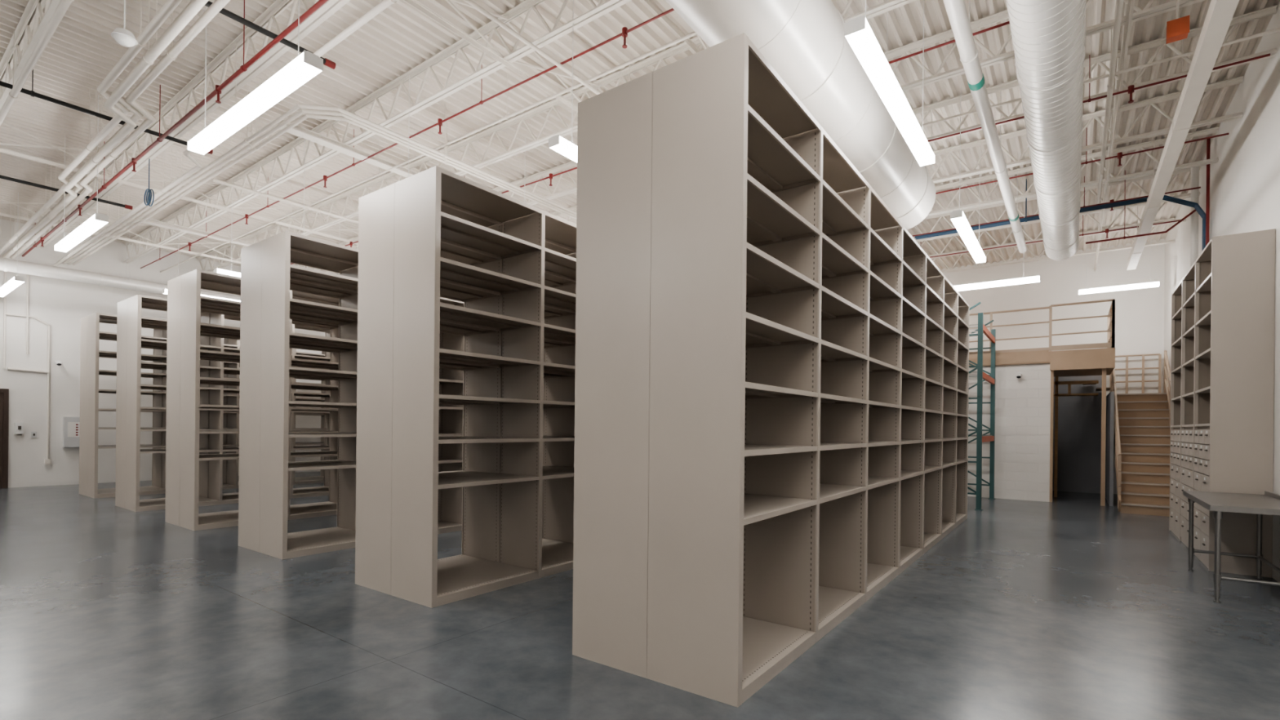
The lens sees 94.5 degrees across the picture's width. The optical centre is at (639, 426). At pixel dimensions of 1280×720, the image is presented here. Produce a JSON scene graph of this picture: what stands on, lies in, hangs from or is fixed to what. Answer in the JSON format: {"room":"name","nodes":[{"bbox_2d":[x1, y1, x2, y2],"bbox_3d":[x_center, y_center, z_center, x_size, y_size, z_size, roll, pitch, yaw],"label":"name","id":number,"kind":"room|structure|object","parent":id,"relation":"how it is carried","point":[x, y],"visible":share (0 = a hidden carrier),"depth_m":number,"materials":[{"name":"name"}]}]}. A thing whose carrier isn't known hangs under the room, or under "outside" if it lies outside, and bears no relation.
{"room":"storage warehouse","nodes":[
{"label":"storage warehouse","id":0,"kind":"room"},
{"bbox_2d":[0,218,324,483],"bbox_3d":[-11.284,-1.663,17.069,0.200,6.100,22.600,1,0,36],"label":"wall","id":1,"kind":"structure","parent":0,"point":[61,304],"depth_m":13.87,"materials":[{"name":"white paint"}]},
{"bbox_2d":[0,388,8,488],"bbox_3d":[-14.336,0.257,12.671,0.099,2.200,1.120,1,0,36],"label":"door","id":2,"kind":"structure","parent":1,"relation":"in","point":[4,393],"depth_m":13.07,"materials":[{"name":"paint"}]},
{"bbox_2d":[3,314,6,368],"bbox_3d":[-14.038,-1.891,13.076,0.037,1.200,0.037,1,0,36],"label":"conduit riser","id":3,"kind":"object","parent":1,"relation":"attached to","point":[4,315],"visible":1,"depth_m":13.06,"materials":[{"name":"white metal"}]},
{"bbox_2d":[14,422,23,435],"bbox_3d":[-13.900,0.046,13.252,0.112,0.290,0.130,1,0,36],"label":"soap dispenser","id":4,"kind":"object","parent":1,"relation":"attached to","point":[19,426],"visible":1,"depth_m":13.22,"materials":[{"name":"white plastic"}]},
{"bbox_2d":[3,271,50,464],"bbox_3d":[-13.831,-1.288,13.372,0.058,4.300,0.770,1,0,36],"label":"conduit riser","id":5,"kind":"object","parent":1,"relation":"attached to","point":[46,461],"visible":0.87,"depth_m":13.62,"materials":[{"name":"white metal"}]},
{"bbox_2d":[26,274,29,354],"bbox_3d":[-13.824,-2.588,13.358,0.037,1.900,0.037,1,0,36],"label":"conduit riser","id":6,"kind":"object","parent":1,"relation":"attached to","point":[28,275],"visible":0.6,"depth_m":13.35,"materials":[{"name":"white metal"}]},
{"bbox_2d":[7,367,48,373],"bbox_3d":[-13.822,-1.273,13.378,0.055,0.085,0.653,1,0,36],"label":"ledge","id":7,"kind":"object","parent":1,"relation":"attached to","point":[8,368],"visible":1,"depth_m":13.35,"materials":[{"name":"white"}]},
{"bbox_2d":[31,431,36,437],"bbox_3d":[-13.789,0.177,13.467,0.040,0.130,0.090,1,0,36],"label":"light switch","id":8,"kind":"object","parent":1,"relation":"attached to","point":[33,434],"visible":1,"depth_m":13.46,"materials":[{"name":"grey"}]},
{"bbox_2d":[54,360,62,365],"bbox_3d":[-13.482,-1.487,13.719,0.210,0.146,0.117,1,0,36],"label":"security camera","id":9,"kind":"object","parent":1,"relation":"attached to","point":[58,362],"visible":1,"depth_m":13.67,"materials":[{"name":"white plastic"}]},
{"bbox_2d":[62,417,79,447],"bbox_3d":[-13.357,0.126,13.951,0.165,0.720,0.340,1,0,36],"label":"control panel","id":10,"kind":"object","parent":1,"relation":"attached to","point":[71,425],"visible":0.77,"depth_m":13.87,"materials":[{"name":"white plastic"}]},
{"bbox_2d":[8,469,319,488],"bbox_3d":[-11.228,1.338,17.006,0.011,0.100,22.180,1,0,36],"label":"baseboard","id":11,"kind":"structure","parent":1,"relation":"attached to","point":[141,478],"depth_m":13.86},
{"bbox_2d":[35,0,350,248],"bbox_3d":[-5.345,-4.244,7.388,20.760,0.480,0.110,1,0,36],"label":"joist","id":12,"kind":"object","parent":1,"relation":"attached to","point":[330,7],"visible":0.73,"depth_m":7.39,"materials":[{"name":"paint"}]},
{"bbox_2d":[122,0,631,263],"bbox_3d":[-4.447,-4.235,8.614,20.760,0.480,0.110,1,0,36],"label":"joist","id":13,"kind":"object","parent":1,"relation":"attached to","point":[602,9],"visible":0.93,"depth_m":7.63,"materials":[{"name":"paint"}]},
{"bbox_2d":[213,180,339,277],"bbox_3d":[-6.838,-3.595,11.536,0.136,1.747,2.456,1,0,36],"label":"linear pendant light","id":14,"kind":"object","parent":13,"relation":"hanging from","point":[230,272],"visible":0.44,"depth_m":10.71,"materials":[{"name":"white plastic"}]},
{"bbox_2d":[135,216,253,246],"bbox_3d":[-5.355,-3.968,17.350,0.160,0.068,14.730,1,0,36],"label":"girder","id":15,"kind":"object","parent":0,"point":[153,222],"visible":0.17,"depth_m":12.13,"materials":[{"name":"metal"}]},
{"bbox_2d":[200,293,240,302],"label":"linear pendant light","id":16,"kind":"object","parent":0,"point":[201,294],"depth_m":12.97,"materials":[{"name":"white plastic"}]},
{"bbox_2d":[278,120,417,177],"bbox_3d":[-0.352,-3.918,13.688,0.160,0.068,14.730,1,0,36],"label":"girder","id":17,"kind":"object","parent":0,"point":[298,131],"visible":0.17,"depth_m":8.40,"materials":[{"name":"metal"}]},
{"bbox_2d":[0,471,1279,719],"bbox_3d":[-2.851,1.547,10.874,21.180,0.150,22.600,1,0,36],"label":"floor","id":18,"kind":"structure","parent":0,"point":[1071,606],"depth_m":4.25,"materials":[{"name":"concrete"}]},
{"bbox_2d":[79,312,324,498],"bbox_3d":[-8.568,-0.396,15.320,1.202,3.620,8.540,1,0,36],"label":"metal shelving unit","id":19,"kind":"object","parent":18,"relation":"on","point":[91,335],"visible":0.24,"depth_m":12.42,"materials":[{"name":"beige paint"}]},
{"bbox_2d":[115,294,330,511],"bbox_3d":[-6.339,-0.373,13.651,1.202,3.620,8.540,1,0,36],"label":"metal shelving unit","id":20,"kind":"object","parent":18,"relation":"on","point":[130,322],"visible":0.18,"depth_m":10.62,"materials":[{"name":"beige paint"}]},
{"bbox_2d":[164,269,338,530],"bbox_3d":[-4.109,-0.351,11.982,1.202,3.620,8.540,1,0,36],"label":"metal shelving unit","id":21,"kind":"object","parent":18,"relation":"on","point":[185,303],"visible":0.14,"depth_m":8.68,"materials":[{"name":"beige paint"}]},
{"bbox_2d":[238,231,463,559],"bbox_3d":[-1.879,-0.329,10.313,1.202,3.620,8.540,1,0,36],"label":"metal shelving unit","id":22,"kind":"object","parent":18,"relation":"on","point":[268,275],"visible":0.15,"depth_m":7.07,"materials":[{"name":"beige paint"}]},
{"bbox_2d":[355,165,576,608],"bbox_3d":[0.350,-0.306,8.644,1.202,3.620,8.540,1,0,36],"label":"metal shelving unit","id":23,"kind":"object","parent":18,"relation":"on","point":[428,235],"visible":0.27,"depth_m":5.56,"materials":[{"name":"beige paint"}]},
{"bbox_2d":[572,32,969,707],"bbox_3d":[2.580,-0.284,6.975,1.202,3.620,8.540,1,0,36],"label":"metal shelving unit","id":24,"kind":"object","parent":18,"relation":"on","point":[771,373],"visible":1,"depth_m":3.78,"materials":[{"name":"beige paint"}]},
{"bbox_2d":[967,302,995,511],"bbox_3d":[6.639,-0.390,12.307,1.110,3.913,2.340,1,0,36],"label":"rack","id":25,"kind":"object","parent":18,"relation":"on","point":[981,376],"visible":0.3,"depth_m":11.34,"materials":[{"name":"teal metal"}]},
{"bbox_2d":[967,347,1115,506],"bbox_3d":[7.235,-0.028,15.252,7.660,3.200,3.200,1,0,36],"label":"mezzanine platform","id":26,"kind":"object","parent":18,"relation":"on","point":[1051,428],"visible":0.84,"depth_m":12.93,"materials":[{"name":"white paint"}]},
{"bbox_2d":[1015,372,1022,377],"bbox_3d":[8.159,-1.111,12.741,0.120,0.146,0.209,1,0,36],"label":"security camera","id":27,"kind":"object","parent":26,"relation":"attached to","point":[1019,375],"visible":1,"depth_m":12.67,"materials":[{"name":"white plastic"}]},
{"bbox_2d":[968,298,1115,354],"bbox_3d":[6.965,-2.073,14.795,7.575,0.980,2.065,1,0,36],"label":"guard railing","id":28,"kind":"object","parent":26,"relation":"on","point":[1110,343],"depth_m":12.34,"materials":[{"name":"beige metal"}]},
{"bbox_2d":[1082,350,1170,516],"bbox_3d":[10.218,-0.052,12.410,1.470,3.308,4.202,1,0,36],"label":"staircase","id":29,"kind":"structure","parent":18,"relation":"on","point":[1142,421],"depth_m":11.79,"materials":[{"name":"beige paint"}]},
{"bbox_2d":[1190,165,1199,267],"bbox_3d":[9.085,-1.359,9.719,0.097,5.900,0.097,1,0,36],"label":"column","id":30,"kind":"structure","parent":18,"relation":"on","point":[1194,197],"depth_m":9.68,"materials":[{"name":"white metal"}]},
{"bbox_2d":[1168,228,1275,577],"bbox_3d":[7.339,-0.237,7.599,0.490,3.620,3.270,1,0,36],"label":"shelving unit","id":31,"kind":"object","parent":18,"relation":"on","point":[1223,308],"visible":0.95,"depth_m":6.35,"materials":[{"name":"beige paint"}]},
{"bbox_2d":[1182,490,1279,603],"bbox_3d":[5.751,1.108,5.672,0.640,0.900,1.600,1,0,36],"label":"work table","id":32,"kind":"object","parent":18,"relation":"on","point":[1268,504],"visible":1,"depth_m":5.58,"materials":[{"name":"silver metal"}]},
{"bbox_2d":[0,0,1279,274],"bbox_3d":[-2.787,-4.546,10.871,20.787,0.165,22.200,1,0,36],"label":"ceiling","id":33,"kind":"structure","parent":0,"point":[82,51],"depth_m":7.98,"materials":[{"name":"paint"}]},
{"bbox_2d":[0,191,24,297],"bbox_3d":[-12.765,-3.654,11.971,2.416,1.747,0.136,1,0,36],"label":"linear pendant light","id":34,"kind":"object","parent":33,"relation":"hanging from","point":[16,281],"visible":1,"depth_m":11.62,"materials":[{"name":"white plastic"}]},
{"bbox_2d":[0,0,69,113],"bbox_3d":[-6.242,-4.253,6.161,20.760,0.480,0.110,1,0,36],"label":"joist","id":35,"kind":"object","parent":33,"relation":"attached to","point":[28,20],"visible":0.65,"depth_m":6.58,"materials":[{"name":"paint"}]},
{"bbox_2d":[0,0,74,125],"bbox_3d":[-8.196,-4.125,7.515,15.970,0.755,0.070,1,0,36],"label":"conduit pipe","id":36,"kind":"object","parent":33,"relation":"hanging from","point":[62,7],"visible":1,"depth_m":6.00,"materials":[{"name":"white metal"}]},
{"bbox_2d":[0,174,132,209],"bbox_3d":[-11.155,-4.214,7.730,0.067,0.635,7.050,1,0,36],"label":"pipe","id":37,"kind":"object","parent":33,"relation":"hanging from","point":[127,206],"visible":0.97,"depth_m":9.72,"materials":[{"name":"black metal"}]},
{"bbox_2d":[54,94,108,252],"bbox_3d":[-8.085,-3.607,8.546,2.416,1.747,0.136,1,0,36],"label":"linear pendant light","id":38,"kind":"object","parent":33,"relation":"hanging from","point":[98,220],"visible":0.94,"depth_m":8.35,"materials":[{"name":"white plastic"}]},
{"bbox_2d":[0,0,182,254],"bbox_3d":[-7.701,-4.076,8.078,16.109,0.842,0.335,1,0,38],"label":"conduit pipe","id":39,"kind":"object","parent":33,"relation":"hanging from","point":[170,6],"visible":0.87,"depth_m":6.70,"materials":[{"name":"white metal"}]},
{"bbox_2d":[2,0,193,257],"bbox_3d":[-7.630,-4.075,8.175,16.109,0.842,0.335,1,0,38],"label":"conduit pipe","id":40,"kind":"object","parent":33,"relation":"hanging from","point":[137,115],"visible":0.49,"depth_m":7.34,"materials":[{"name":"white"}]},
{"bbox_2d":[2,0,208,257],"bbox_3d":[-7.666,-4.006,8.127,16.109,0.982,0.335,1,0,38],"label":"conduit pipe","id":41,"kind":"object","parent":33,"relation":"hanging from","point":[195,6],"visible":0.9,"depth_m":6.48,"materials":[{"name":"white metal"}]},
{"bbox_2d":[0,69,213,154],"bbox_3d":[-8.120,-4.184,5.509,0.067,0.635,7.050,1,0,36],"label":"pipe","id":42,"kind":"object","parent":33,"relation":"hanging from","point":[32,93],"visible":0.63,"depth_m":7.20,"materials":[{"name":"black metal"}]},
{"bbox_2d":[10,0,230,259],"bbox_3d":[-7.559,-4.075,8.272,16.109,0.842,0.335,1,0,38],"label":"conduit pipe","id":43,"kind":"object","parent":33,"relation":"hanging from","point":[217,6],"visible":0.92,"depth_m":6.65,"materials":[{"name":"white metal"}]},
{"bbox_2d":[0,235,240,300],"bbox_3d":[-10.294,-3.858,16.360,0.284,1.291,22.000,1,0,36],"label":"air duct","id":44,"kind":"object","parent":33,"relation":"hanging from","point":[6,264],"visible":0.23,"depth_m":13.31,"materials":[{"name":"white metal"}]},
{"bbox_2d":[111,0,137,47],"bbox_3d":[-4.522,-3.894,5.197,0.178,1.082,0.178,1,0,36],"label":"ceiling sensor","id":45,"kind":"object","parent":33,"relation":"hanging from","point":[123,37],"visible":1,"depth_m":5.16,"materials":[{"name":"white plastic"}]},
{"bbox_2d":[162,288,167,294],"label":"linear pendant light","id":46,"kind":"object","parent":33,"relation":"hanging from","point":[164,291],"depth_m":12.18,"materials":[{"name":"white plastic"}]},
{"bbox_2d":[22,0,328,257],"bbox_3d":[-7.368,-4.064,8.545,16.091,0.860,0.055,1,0,36],"label":"pipe","id":47,"kind":"object","parent":33,"relation":"hanging from","point":[318,4],"visible":0.97,"depth_m":6.85,"materials":[{"name":"red metal"}]},
{"bbox_2d":[177,250,178,276],"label":"linear pendant light","id":48,"kind":"object","parent":33,"relation":"hanging from","point":[178,251],"depth_m":12.39,"materials":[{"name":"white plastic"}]},
{"bbox_2d":[52,0,396,266],"bbox_3d":[-7.167,-4.045,8.837,16.070,0.893,0.316,1,0,36],"label":"conduit pipe","id":49,"kind":"object","parent":33,"relation":"hanging from","point":[382,6],"visible":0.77,"depth_m":7.77,"materials":[{"name":"white metal"}]},
{"bbox_2d":[143,158,154,206],"bbox_3d":[-6.955,-3.464,8.386,0.249,0.672,0.054,1,0,36],"label":"cable coil","id":50,"kind":"object","parent":49,"relation":"hanging from","point":[148,197],"visible":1,"depth_m":8.38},
{"bbox_2d":[186,0,323,155],"bbox_3d":[-3.389,-3.561,5.108,2.416,1.747,0.136,1,0,36],"label":"linear pendant light","id":51,"kind":"object","parent":33,"relation":"hanging from","point":[308,64],"visible":1,"depth_m":4.91,"materials":[{"name":"white plastic"}]},
{"bbox_2d":[204,0,335,69],"bbox_3d":[-5.345,-4.156,3.477,0.067,0.635,7.050,1,0,36],"label":"pipe","id":52,"kind":"object","parent":33,"relation":"hanging from","point":[326,62],"visible":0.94,"depth_m":5.75,"materials":[{"name":"black metal"}]},
{"bbox_2d":[212,173,358,223],"bbox_3d":[-2.376,-4.117,15.153,0.063,0.653,14.600,1,0,36],"label":"conduit pipe","id":53,"kind":"object","parent":33,"relation":"hanging from","point":[308,207],"visible":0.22,"depth_m":10.12,"materials":[{"name":"white metal"}]},
{"bbox_2d":[303,138,305,235],"bbox_3d":[-4.586,-3.572,9.889,0.136,1.747,2.456,1,0,36],"label":"linear pendant light","id":54,"kind":"object","parent":33,"relation":"hanging from","point":[304,139],"visible":0.03,"depth_m":9.10,"materials":[{"name":"white metal"}]},
{"bbox_2d":[63,85,576,263],"bbox_3d":[-4.185,-4.088,16.273,12.098,0.748,14.928,1,0,36],"label":"conduit pipe","id":55,"kind":"object","parent":33,"relation":"hanging from","point":[298,106],"visible":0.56,"depth_m":8.19,"materials":[{"name":"white metal"}]},
{"bbox_2d":[67,90,576,264],"bbox_3d":[-4.194,-4.088,16.329,12.018,0.748,14.848,1,0,36],"label":"conduit pipe","id":56,"kind":"object","parent":33,"relation":"hanging from","point":[302,111],"visible":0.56,"depth_m":8.34,"materials":[{"name":"white metal"}]},
{"bbox_2d":[72,111,576,265],"bbox_3d":[-4.202,-4.088,16.385,11.938,0.748,14.768,1,0,36],"label":"conduit pipe","id":57,"kind":"object","parent":33,"relation":"hanging from","point":[306,116],"visible":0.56,"depth_m":8.43,"materials":[{"name":"white metal"}]},
{"bbox_2d":[140,8,675,268],"bbox_3d":[-4.291,-4.126,8.871,20.670,0.675,0.053,1,0,36],"label":"pipe","id":58,"kind":"object","parent":33,"relation":"hanging from","point":[624,30],"visible":0.97,"depth_m":7.33,"materials":[{"name":"red"}]},
{"bbox_2d":[408,139,408,177],"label":"linear pendant light","id":59,"kind":"object","parent":33,"relation":"hanging from","point":[408,140],"depth_m":7.45,"materials":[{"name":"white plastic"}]},
{"bbox_2d":[408,75,409,120],"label":"linear pendant light","id":60,"kind":"object","parent":33,"relation":"hanging from","point":[409,75],"depth_m":7.45,"materials":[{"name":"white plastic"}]},
{"bbox_2d":[160,31,697,272],"bbox_3d":[-4.054,-4.179,9.194,20.670,0.564,0.046,1,0,36],"label":"conduit pipe","id":61,"kind":"object","parent":33,"relation":"hanging from","point":[690,35],"visible":0.87,"depth_m":7.64,"materials":[{"name":"white"}]},
{"bbox_2d":[463,0,630,94],"bbox_3d":[0.684,-4.089,8.328,0.053,0.648,22.000,1,0,36],"label":"conduit pipe","id":62,"kind":"object","parent":33,"relation":"hanging from","point":[471,2],"visible":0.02,"depth_m":5.89,"materials":[{"name":"white"}]},
{"bbox_2d":[195,0,916,271],"bbox_3d":[-3.549,-4.226,9.841,20.760,0.480,0.110,1,0,36],"label":"joist","id":63,"kind":"object","parent":33,"relation":"attached to","point":[890,5],"visible":0.56,"depth_m":8.66,"materials":[{"name":"paint"}]},
{"bbox_2d":[548,115,577,162],"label":"linear pendant light","id":64,"kind":"object","parent":33,"relation":"hanging from","point":[562,146],"depth_m":5.67,"materials":[{"name":"white plastic"}]},
{"bbox_2d":[572,33,573,111],"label":"linear pendant light","id":65,"kind":"object","parent":33,"relation":"hanging from","point":[572,33],"depth_m":5.80,"materials":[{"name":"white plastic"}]},
{"bbox_2d":[290,21,1009,264],"bbox_3d":[-3.110,-4.114,10.485,20.670,0.675,0.053,1,0,36],"label":"pipe","id":66,"kind":"object","parent":33,"relation":"hanging from","point":[551,175],"visible":0.18,"depth_m":6.14,"materials":[{"name":"red"}]},
{"bbox_2d":[290,0,1204,270],"bbox_3d":[-2.651,-4.217,11.067,20.760,0.480,0.110,1,0,36],"label":"joist","id":67,"kind":"object","parent":33,"relation":"attached to","point":[1147,12],"visible":0.14,"depth_m":6.59,"materials":[{"name":"paint"}]},
{"bbox_2d":[665,0,935,229],"bbox_3d":[-0.031,-3.657,3.395,0.924,1.486,13.200,1,0,36],"label":"air duct","id":68,"kind":"object","parent":33,"relation":"hanging from","point":[805,42],"visible":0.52,"depth_m":5.18,"materials":[{"name":"white metal"}]},
{"bbox_2d":[337,4,1277,274],"bbox_3d":[-1.754,-4.208,12.294,20.760,0.480,0.110,1,0,36],"label":"joist","id":69,"kind":"object","parent":33,"relation":"attached to","point":[1270,11],"visible":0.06,"depth_m":6.90,"materials":[{"name":"paint"}]},
{"bbox_2d":[844,0,934,166],"bbox_3d":[2.167,-3.505,4.945,0.136,1.747,2.456,1,0,36],"label":"linear pendant light","id":70,"kind":"object","parent":33,"relation":"hanging from","point":[858,32],"visible":1,"depth_m":4.59,"materials":[{"name":"white plastic"}]},
{"bbox_2d":[567,27,1279,221],"bbox_3d":[-2.164,-4.160,11.776,20.670,0.564,0.046,1,0,36],"label":"conduit pipe","id":71,"kind":"object","parent":33,"relation":"hanging from","point":[1091,79],"visible":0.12,"depth_m":6.36,"materials":[{"name":"red metal"}]},
{"bbox_2d":[950,93,986,263],"bbox_3d":[4.689,-3.480,8.391,0.136,1.747,2.456,1,0,36],"label":"linear pendant light","id":72,"kind":"object","parent":33,"relation":"hanging from","point":[957,217],"visible":1,"depth_m":8.04,"materials":[{"name":"white plastic"}]},
{"bbox_2d":[943,0,1026,253],"bbox_3d":[2.147,-3.852,4.219,0.142,1.093,17.100,1,0,36],"label":"drain pipe","id":73,"kind":"object","parent":33,"relation":"hanging from","point":[956,10],"visible":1,"depth_m":6.05,"materials":[{"name":"white metal"}]},
{"bbox_2d":[953,211,1040,291],"bbox_3d":[6.134,-3.465,11.212,2.416,1.747,0.136,1,0,36],"label":"linear pendant light","id":74,"kind":"object","parent":33,"relation":"hanging from","point":[1023,280],"visible":0.52,"depth_m":10.81,"materials":[{"name":"white plastic"}]},
{"bbox_2d":[1006,0,1086,260],"bbox_3d":[2.682,-3.743,3.951,0.524,1.261,17.300,1,0,36],"label":"air duct","id":75,"kind":"object","parent":33,"relation":"hanging from","point":[1048,37],"visible":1,"depth_m":5.76,"materials":[{"name":"white metal"}]},
{"bbox_2d":[916,198,1186,258],"bbox_3d":[1.837,-4.172,17.200,20.760,0.480,0.110,1,0,36],"label":"joist","id":76,"kind":"object","parent":33,"relation":"attached to","point":[1164,202],"visible":0.04,"depth_m":12.46,"materials":[{"name":"paint"}]},
{"bbox_2d":[928,217,1175,272],"bbox_3d":[2.735,-4.163,18.427,20.760,0.480,0.110,1,0,36],"label":"joist","id":77,"kind":"object","parent":33,"relation":"attached to","point":[1101,250],"visible":0.09,"depth_m":13.69,"materials":[{"name":"paint"}]},
{"bbox_2d":[929,214,1180,257],"bbox_3d":[1.615,-4.067,16.941,20.670,0.675,0.053,1,0,36],"label":"pipe","id":78,"kind":"object","parent":33,"relation":"hanging from","point":[1107,230],"visible":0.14,"depth_m":11.70,"materials":[{"name":"red"}]},
{"bbox_2d":[912,176,1200,236],"bbox_3d":[0.552,-4.077,15.488,20.670,0.675,0.053,1,0,36],"label":"pipe","id":79,"kind":"object","parent":33,"relation":"hanging from","point":[1112,201],"visible":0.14,"depth_m":10.23,"materials":[{"name":"red"}]},
{"bbox_2d":[914,165,1200,241],"bbox_3d":[0.939,-4.181,15.974,20.760,0.480,0.110,1,0,36],"label":"joist","id":80,"kind":"object","parent":33,"relation":"attached to","point":[1176,172],"visible":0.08,"depth_m":11.13,"materials":[{"name":"paint"}]},
{"bbox_2d":[915,198,1203,251],"bbox_3d":[7.035,-2.490,10.323,4.119,3.720,0.050,1,0,36],"label":"conduit","id":81,"kind":"object","parent":33,"relation":"hanging from","point":[1162,198],"visible":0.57,"depth_m":9.88,"materials":[{"name":"blue"}]},
{"bbox_2d":[915,179,1204,250],"bbox_3d":[6.999,-2.490,10.274,4.119,3.720,0.050,1,0,36],"label":"conduit","id":82,"kind":"object","parent":33,"relation":"hanging from","point":[1026,180],"visible":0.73,"depth_m":9.81,"materials":[{"name":"blue"}]},
{"bbox_2d":[914,195,1205,248],"bbox_3d":[6.964,-2.490,10.226,4.119,3.720,0.050,1,0,36],"label":"conduit","id":83,"kind":"object","parent":33,"relation":"hanging from","point":[1196,204],"visible":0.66,"depth_m":9.67,"materials":[{"name":"blue"}]},
{"bbox_2d":[927,126,1218,216],"bbox_3d":[0.042,-4.190,14.747,20.760,0.480,0.110,1,0,36],"label":"joist","id":84,"kind":"object","parent":33,"relation":"attached to","point":[1190,135],"visible":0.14,"depth_m":9.45,"materials":[{"name":"paint"}]},
{"bbox_2d":[935,127,1228,194],"bbox_3d":[-0.689,-4.090,13.793,20.670,0.675,0.053,1,0,36],"label":"pipe","id":85,"kind":"object","parent":33,"relation":"hanging from","point":[1120,155],"visible":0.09,"depth_m":8.36,"materials":[{"name":"red metal"}]},
{"bbox_2d":[931,75,1243,183],"bbox_3d":[-0.856,-4.199,13.520,20.760,0.480,0.110,1,0,36],"label":"joist","id":86,"kind":"object","parent":33,"relation":"attached to","point":[1209,87],"visible":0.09,"depth_m":8.11,"materials":[{"name":"paint"}]},
{"bbox_2d":[927,53,1270,142],"bbox_3d":[-1.870,-4.101,12.180,20.670,0.675,0.053,1,0,36],"label":"pipe","id":87,"kind":"object","parent":33,"relation":"hanging from","point":[1131,88],"visible":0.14,"depth_m":6.72,"materials":[{"name":"red metal"}]},
{"bbox_2d":[1096,0,1123,203],"bbox_3d":[2.734,-4.041,3.172,0.063,0.703,16.100,1,0,36],"label":"conduit pipe","id":88,"kind":"object","parent":33,"relation":"hanging from","point":[1119,5],"visible":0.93,"depth_m":6.42,"materials":[{"name":"white metal"}]},
{"bbox_2d":[1078,235,1159,294],"bbox_3d":[10.328,-3.623,12.791,1.366,1.347,0.136,1,0,36],"label":"linear pendant light","id":89,"kind":"object","parent":33,"relation":"hanging from","point":[1151,284],"visible":0.91,"depth_m":12.71,"materials":[{"name":"white plastic"}]},
{"bbox_2d":[1085,170,1195,244],"bbox_3d":[8.367,-3.755,9.890,1.460,1.164,0.046,1,0,36],"label":"pipe","id":90,"kind":"object","parent":33,"relation":"hanging from","point":[1193,211],"visible":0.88,"depth_m":9.92,"materials":[{"name":"red"}]},
{"bbox_2d":[1165,0,1189,44],"bbox_3d":[4.788,-3.905,5.270,0.150,0.895,0.105,1,0,36],"label":"junction box","id":91,"kind":"object","parent":33,"relation":"hanging from","point":[1177,29],"visible":1,"depth_m":5.24,"materials":[{"name":"orange metal"}]},
{"bbox_2d":[1126,0,1239,270],"bbox_3d":[4.378,-3.853,4.321,0.153,1.046,19.900,1,0,36],"label":"rectangular raceway","id":92,"kind":"object","parent":33,"relation":"hanging from","point":[1220,15],"visible":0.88,"depth_m":6.17,"materials":[{"name":"white metal"}]},
{"bbox_2d":[1205,138,1210,245],"bbox_3d":[8.502,-3.465,8.860,0.040,1.700,0.038,1,0,36],"label":"pipe","id":93,"kind":"object","parent":33,"relation":"hanging from","point":[1208,140],"visible":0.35,"depth_m":8.85,"materials":[{"name":"red metal"}]},
{"bbox_3d":[-8.038,-4.271,3.708,20.760,0.480,0.110,1,0,36],"label":"joist","id":94,"kind":"object","parent":33,"relation":"attached to","visible":0},
{"bbox_2d":[0,197,336,274],"bbox_3d":[-9.073,-4.242,15.470,0.066,0.503,22.180,1,0,36],"label":"joist bridging","id":95,"kind":"object","parent":94,"relation":"attached to","point":[6,201],"visible":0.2,"depth_m":12.93,"materials":[{"name":"paint"}]},
{"bbox_2d":[0,121,358,244],"bbox_3d":[-5.926,-4.211,13.166,0.066,0.503,22.180,1,0,36],"label":"joist bridging","id":96,"kind":"object","parent":94,"relation":"attached to","point":[2,150],"visible":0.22,"depth_m":10.13,"materials":[{"name":"paint"}]},
{"bbox_2d":[403,0,603,112],"bbox_3d":[0.207,-4.149,8.678,0.066,0.503,22.180,1,0,36],"label":"joist bridging","id":97,"kind":"object","parent":94,"relation":"attached to","point":[414,3],"visible":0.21,"depth_m":6.29,"materials":[{"name":"paint"}]},
{"bbox_2d":[643,0,707,53],"bbox_3d":[1.659,-4.135,7.614,0.066,0.503,22.180,1,0,36],"label":"joist bridging","id":98,"kind":"object","parent":94,"relation":"attached to","point":[651,3],"visible":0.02,"depth_m":5.80,"materials":[{"name":"paint"}]},
{"bbox_2d":[1093,0,1134,271],"bbox_3d":[4.564,-4.106,5.488,0.066,0.503,22.180,1,0,36],"label":"joist bridging","id":99,"kind":"object","parent":94,"relation":"attached to","point":[1129,8],"visible":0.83,"depth_m":7.24,"materials":[{"name":"paint"}]},
{"bbox_2d":[940,238,1164,493],"bbox_3d":[3.795,-1.512,19.912,20.780,6.100,0.200,1,0,36],"label":"wall","id":100,"kind":"structure","parent":0,"point":[1139,313],"depth_m":14.59,"materials":[{"name":"white paint"}]},
{"bbox_2d":[1163,1,1279,582],"bbox_3d":[5.645,-1.494,4.678,0.200,6.100,22.600,1,0,36],"label":"wall","id":101,"kind":"structure","parent":0,"point":[1245,180],"depth_m":7.08,"materials":[{"name":"white paint"}]}
]}

